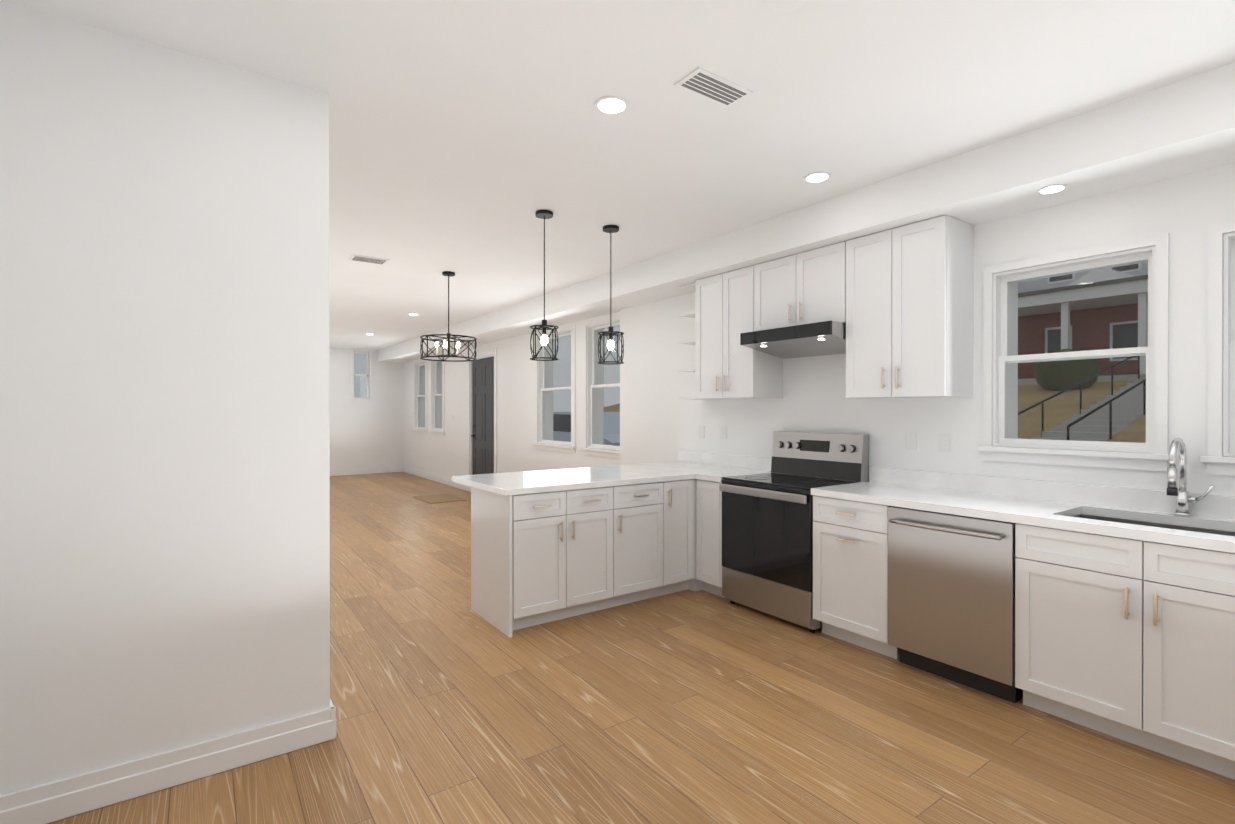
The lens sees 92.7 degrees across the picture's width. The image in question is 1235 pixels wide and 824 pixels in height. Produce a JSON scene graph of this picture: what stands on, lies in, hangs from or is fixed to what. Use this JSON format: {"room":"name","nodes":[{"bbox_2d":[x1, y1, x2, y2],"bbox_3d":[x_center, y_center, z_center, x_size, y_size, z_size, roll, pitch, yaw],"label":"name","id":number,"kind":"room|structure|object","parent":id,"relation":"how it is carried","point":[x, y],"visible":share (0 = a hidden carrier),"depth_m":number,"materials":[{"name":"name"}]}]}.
{"room":"kitchen","nodes":[
{"label":"kitchen","id":0,"kind":"room"},
{"bbox_2d":[0,0,329,794],"bbox_3d":[-1.702,0.017,2.242,1.080,2.740,0.130,0,0,-35],"label":"wall","id":1,"kind":"structure","parent":0,"point":[164,398],"depth_m":2.16,"materials":[{"name":"white paint"}]},
{"bbox_2d":[329,348,403,471],"bbox_3d":[-6.843,-0.013,12.211,4.640,2.740,0.250,0,0,-35],"label":"wall","id":2,"kind":"structure","parent":0,"point":[366,435],"depth_m":13.00,"materials":[{"name":"white paint"}]},
{"bbox_2d":[350,349,372,402],"bbox_3d":[-5.669,-0.826,13.008,0.476,1.207,0.126,0,0,-35],"label":"window","id":3,"kind":"structure","parent":2,"relation":"in","point":[360,400],"depth_m":13.04,"materials":[{"name":"white wood"}]},
{"bbox_2d":[1,0,1234,350],"bbox_3d":[-2.182,-1.424,5.849,4.880,0.120,16.014,0,0,-35],"label":"ceiling","id":4,"kind":"structure","parent":0,"point":[467,138],"depth_m":2.56,"materials":[{"name":"white paint"}]},
{"bbox_2d":[348,254,388,264],"bbox_3d":[-2.209,-1.357,5.232,0.300,0.009,0.200,0,0,-35],"label":"ceiling vent","id":5,"kind":"object","parent":4,"relation":"in","point":[367,259],"visible":1,"depth_m":5.21,"materials":[{"name":"white metal"}]},
{"bbox_2d":[420,271,476,361],"bbox_3d":[-1.644,-0.940,5.733,0.534,0.845,0.534,0,0,-35],"label":"drum chandelier","id":6,"kind":"object","parent":4,"relation":"hanging from","point":[444,344],"visible":1,"depth_m":5.70,"materials":[{"name":"black metal"}]},
{"bbox_2d":[530,210,558,360],"bbox_3d":[-0.497,-0.858,3.997,0.196,0.998,0.196,0,0,-35],"label":"pendant light","id":7,"kind":"object","parent":4,"relation":"hanging from","point":[544,215],"visible":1,"depth_m":3.98,"materials":[{"name":"black metal"}]},
{"bbox_2d":[598,225,623,364],"bbox_3d":[-0.049,-0.859,4.315,0.196,0.998,0.196,0,0,-35],"label":"pendant light","id":8,"kind":"object","parent":4,"relation":"hanging from","point":[610,229],"visible":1,"depth_m":4.30,"materials":[{"name":"black metal"}]},
{"bbox_2d":[595,96,628,114],"bbox_3d":[-0.025,-1.350,2.588,0.150,0.007,0.150,0,0,-35],"label":"recessed light","id":9,"kind":"object","parent":4,"relation":"in","point":[611,105],"visible":1,"depth_m":2.58,"materials":[{"name":"white plastic"}]},
{"bbox_2d":[674,67,752,107],"bbox_3d":[0.403,-1.349,2.451,0.310,0.009,0.150,0,0,-35],"label":"ceiling vent","id":10,"kind":"object","parent":4,"relation":"in","point":[710,86],"visible":1,"depth_m":2.44,"materials":[{"name":"white metal"}]},
{"bbox_2d":[804,172,830,182],"bbox_3d":[1.150,-1.353,3.386,0.150,0.007,0.150,0,0,-35],"label":"recessed light","id":11,"kind":"object","parent":4,"relation":"in","point":[815,177],"visible":1,"depth_m":3.38,"materials":[{"name":"white plastic"}]},
{"bbox_2d":[48,472,1234,823],"bbox_3d":[-2.182,1.436,5.858,4.880,0.120,16.014,0,0,-35],"label":"floor","id":12,"kind":"structure","parent":0,"point":[684,706],"depth_m":2.55,"materials":[{"name":"brown wood"}]},
{"bbox_2d":[413,493,466,503],"bbox_3d":[-2.820,1.359,9.331,0.580,0.011,0.840,0,0,-35],"label":"doormat","id":13,"kind":"object","parent":12,"relation":"on","point":[437,498],"visible":1,"depth_m":9.27,"materials":[{"name":"beige fabric"}]},
{"bbox_2d":[471,485,622,637],"bbox_3d":[-0.504,0.944,4.114,0.837,0.874,0.630,0,0,-35],"label":"base cabinet","id":14,"kind":"object","parent":12,"relation":"on","point":[540,558],"depth_m":3.85,"materials":[{"name":"white paint"}]},
{"bbox_2d":[623,482,658,604],"bbox_3d":[-0.027,0.943,4.453,0.565,0.874,0.630,0,0,-35],"label":"base cabinet","id":15,"kind":"object","parent":12,"relation":"on","point":[640,501],"depth_m":4.22,"materials":[{"name":"white paint"}]},
{"bbox_2d":[659,479,694,595],"bbox_3d":[0.289,0.943,4.632,0.388,0.874,0.703,0,0,-35],"label":"base cabinet","id":16,"kind":"object","parent":12,"relation":"on","point":[676,498],"depth_m":4.42,"materials":[{"name":"white paint"}]},
{"bbox_2d":[452,451,771,495],"bbox_3d":[0.033,0.435,4.480,2.219,0.140,1.192,0,0,-35],"label":"countertop","id":17,"kind":"structure","parent":16,"relation":"on","point":[687,465],"depth_m":4.42,"materials":[{"name":"white stone"}]},
{"bbox_2d":[695,479,724,597],"bbox_3d":[0.901,0.943,4.560,0.711,0.874,0.310,0,0,-35],"label":"base cabinet","id":18,"kind":"object","parent":12,"relation":"on","point":[708,497],"depth_m":4.41,"materials":[{"name":"white paint"}]},
{"bbox_2d":[719,431,868,632],"bbox_3d":[1.215,0.765,4.120,0.672,1.232,0.760,0,0,-35],"label":"electric range","id":19,"kind":"object","parent":12,"relation":"on","point":[767,543],"visible":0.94,"depth_m":3.99,"materials":[{"name":"silver metal"}]},
{"bbox_2d":[813,495,899,658],"bbox_3d":[1.595,0.946,3.617,0.671,0.874,0.490,0,0,-35],"label":"base cabinet","id":20,"kind":"object","parent":12,"relation":"on","point":[850,571],"visible":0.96,"depth_m":3.43,"materials":[{"name":"white paint"}]},
{"bbox_2d":[888,506,1022,702],"bbox_3d":[1.898,0.948,3.153,0.698,0.873,0.608,0,0,-35],"label":"stainless steel dishwasher","id":21,"kind":"object","parent":12,"relation":"on","point":[951,597],"visible":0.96,"depth_m":2.95,"materials":[{"name":"silver metal"}]},
{"bbox_2d":[1015,523,1234,779],"bbox_3d":[2.668,0.950,2.106,0.671,0.874,1.982,0,0,-35],"label":"base cabinet","id":22,"kind":"object","parent":12,"relation":"on","point":[1129,640],"visible":0.96,"depth_m":2.40,"materials":[{"name":"white paint"}]},
{"bbox_2d":[811,466,1234,552],"bbox_3d":[2.360,0.441,2.554,0.654,0.140,3.112,0,0,-35],"label":"countertop","id":23,"kind":"structure","parent":22,"relation":"on","point":[1052,504],"depth_m":2.94,"materials":[{"name":"white stone"}]},
{"bbox_2d":[1073,514,1234,535],"bbox_3d":[2.380,0.619,2.549,0.424,0.214,0.744,0,0,-35],"label":"undermount sink","id":24,"kind":"object","parent":23,"relation":"in","point":[1188,528],"visible":0.02,"depth_m":2.72,"materials":[{"name":"silver metal"}]},
{"bbox_2d":[1166,438,1214,515],"bbox_3d":[2.543,0.291,2.617,0.223,0.358,0.136,0,0,-35],"label":"pull-down faucet","id":25,"kind":"object","parent":23,"relation":"on","point":[1183,498],"visible":1,"depth_m":2.66,"materials":[{"name":"silver metal"}]},
{"bbox_2d":[378,62,1234,495],"bbox_3d":[-0.514,0.002,7.038,0.790,2.740,16.014,0,0,-35],"label":"wall","id":26,"kind":"structure","parent":0,"point":[1154,162],"depth_m":3.52,"materials":[{"name":"white paint"}]},
{"bbox_2d":[0,466,466,823],"bbox_3d":[-2.183,1.311,5.826,4.439,0.130,15.563,0,0,-35],"label":"baseboard","id":27,"kind":"structure","parent":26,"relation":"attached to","point":[54,801],"depth_m":2.18,"materials":[{"name":"white wood"}]},
{"bbox_2d":[412,358,427,433],"bbox_3d":[-4.097,-0.353,12.501,0.265,1.583,0.976,0,0,-35],"label":"living room window","id":28,"kind":"structure","parent":26,"relation":"in","point":[419,397],"depth_m":12.76,"materials":[{"name":"white wood"}]},
{"bbox_2d":[428,354,444,435],"bbox_3d":[-3.466,-0.350,11.613,0.265,1.583,0.873,0,0,-35],"label":"living room window","id":29,"kind":"structure","parent":26,"relation":"in","point":[437,397],"depth_m":11.83,"materials":[{"name":"white wood"}]},
{"bbox_2d":[467,348,496,491],"bbox_3d":[-2.159,0.177,9.797,0.238,2.373,1.217,0,0,-35],"label":"door frame","id":30,"kind":"structure","parent":26,"relation":"attached to","point":[490,353],"depth_m":10.15,"materials":[{"name":"white wood"}]},
{"bbox_2d":[471,357,493,474],"bbox_3d":[-2.223,0.230,9.752,0.095,2.252,0.991,0,0,-35],"label":"entry door","id":31,"kind":"structure","parent":26,"relation":"in","point":[482,435],"depth_m":9.77,"materials":[{"name":"grey wood"}]},
{"bbox_2d":[532,322,576,452],"bbox_3d":[-0.762,-0.314,7.805,0.265,1.633,1.124,0,0,-35],"label":"dining room window","id":32,"kind":"structure","parent":26,"relation":"in","point":[544,389],"depth_m":8.12,"materials":[{"name":"white wood"}]},
{"bbox_2d":[579,312,619,457],"bbox_3d":[-0.051,-0.310,6.803,0.265,1.633,1.060,0,0,-35],"label":"dining room window","id":33,"kind":"structure","parent":26,"relation":"in","point":[593,385],"depth_m":7.10,"materials":[{"name":"white wood"}]},
{"bbox_2d":[678,283,709,399],"bbox_3d":[0.731,-0.613,5.160,0.288,0.992,0.267,0,0,-35],"label":"shelf","id":34,"kind":"object","parent":26,"relation":"attached to","point":[691,287],"visible":0.25,"depth_m":5.14,"materials":[{"name":"white paint"}]},
{"bbox_2d":[698,426,703,438],"bbox_3d":[0.763,0.177,5.361,0.008,0.115,0.075,0,0,-35],"label":"outlet","id":35,"kind":"object","parent":26,"relation":"attached to","point":[700,431],"visible":1,"depth_m":5.36,"materials":[{"name":"white plastic"}]},
{"bbox_2d":[720,426,726,439],"bbox_3d":[0.924,0.178,5.135,0.008,0.115,0.075,0,0,-35],"label":"outlet","id":36,"kind":"object","parent":26,"relation":"attached to","point":[723,432],"visible":1,"depth_m":5.13,"materials":[{"name":"white plastic"}]},
{"bbox_2d":[695,265,782,398],"bbox_3d":[0.960,-0.612,4.763,0.373,0.992,0.639,0,0,-35],"label":"upper cabinet","id":37,"kind":"object","parent":26,"relation":"attached to","point":[728,365],"visible":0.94,"depth_m":4.62,"materials":[{"name":"white paint"}]},
{"bbox_2d":[754,241,845,330],"bbox_3d":[1.369,-0.845,4.188,0.373,0.522,0.765,0,0,-35],"label":"upper cabinet","id":38,"kind":"object","parent":26,"relation":"attached to","point":[806,287],"visible":0.81,"depth_m":4.05,"materials":[{"name":"white paint"}]},
{"bbox_2d":[740,321,845,358],"bbox_3d":[1.320,-0.500,4.154,0.489,0.162,0.757,0,0,-35],"label":"under-cabinet range hood","id":39,"kind":"object","parent":38,"relation":"attached to","point":[816,339],"visible":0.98,"depth_m":4.06,"materials":[{"name":"black metal"}]},
{"bbox_2d":[846,215,973,398],"bbox_3d":[1.771,-0.599,3.621,0.373,1.011,0.620,0,0,-35],"label":"upper cabinet","id":40,"kind":"object","parent":26,"relation":"attached to","point":[909,307],"visible":1,"depth_m":3.46,"materials":[{"name":"white paint"}]},
{"bbox_2d":[905,432,916,449],"bbox_3d":[1.883,0.182,3.784,0.008,0.115,0.075,0,0,-35],"label":"outlet","id":41,"kind":"object","parent":26,"relation":"attached to","point":[910,440],"visible":1,"depth_m":3.78,"materials":[{"name":"white plastic"}]},
{"bbox_2d":[939,433,951,451],"bbox_3d":[2.008,0.183,3.608,0.008,0.115,0.075,0,0,-35],"label":"outlet","id":42,"kind":"object","parent":26,"relation":"attached to","point":[945,442],"visible":1,"depth_m":3.60,"materials":[{"name":"white plastic"}]},
{"bbox_2d":[1037,184,1066,193],"bbox_3d":[2.143,-1.101,2.903,0.120,0.007,0.120,0,0,-35],"label":"recessed light","id":43,"kind":"object","parent":26,"relation":"in","point":[1050,189],"visible":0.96,"depth_m":2.90,"materials":[{"name":"white plastic"}]},
{"bbox_2d":[977,233,1168,471],"bbox_3d":[2.474,-0.284,3.178,0.345,1.123,0.841,0,0,-35],"label":"kitchen window","id":44,"kind":"structure","parent":26,"relation":"in","point":[1002,358],"depth_m":3.11,"materials":[{"name":"white wood"}]},
{"bbox_2d":[1200,221,1234,475],"bbox_3d":[3.016,-0.282,2.415,0.345,1.123,0.841,0,0,-35],"label":"kitchen window","id":45,"kind":"structure","parent":26,"relation":"in","point":[1221,322],"depth_m":2.63,"materials":[{"name":"white wood"}]},
{"label":"outside","id":46,"kind":"structure","parent":0,"visible":0},
{"bbox_2d":[603,381,1145,442],"bbox_3d":[14.106,0.426,22.194,40.000,3.100,48.000,0,0,-35],"label":"ground","id":47,"kind":"structure","parent":46,"point":[1091,393],"depth_m":18.73,"materials":[{"name":"grey"}]},
{"bbox_2d":[553,412,619,445],"bbox_3d":[-0.668,0.689,14.158,1.840,1.420,4.500,0,0,-35],"label":"car","id":48,"kind":"object","parent":47,"relation":"on","point":[608,416],"depth_m":13.15,"materials":[{"name":"blue paint"}]},
{"bbox_2d":[1034,349,1099,390],"bbox_3d":[16.116,-1.473,21.776,1.900,1.710,26.852,0,0,-35],"label":"hedge","id":49,"kind":"object","parent":47,"relation":"on","point":[1082,364],"depth_m":20.82,"materials":[{"name":"green plant"}]},
{"bbox_2d":[1018,356,1145,440],"bbox_3d":[14.044,-0.195,16.752,11.500,3.775,1.500,0,0,-35],"label":"steps","id":50,"kind":"structure","parent":47,"relation":"on","point":[1129,397],"depth_m":16.05,"materials":[{"name":"grey concrete"},{"name":"black metal"}]},
{"bbox_2d":[1018,262,1147,384],"bbox_3d":[21.318,-4.793,27.913,10.800,7.300,49.000,0,0,-35],"label":"house","id":51,"kind":"structure","parent":47,"relation":"on","point":[1071,304],"depth_m":24.33,"materials":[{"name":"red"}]}
]}

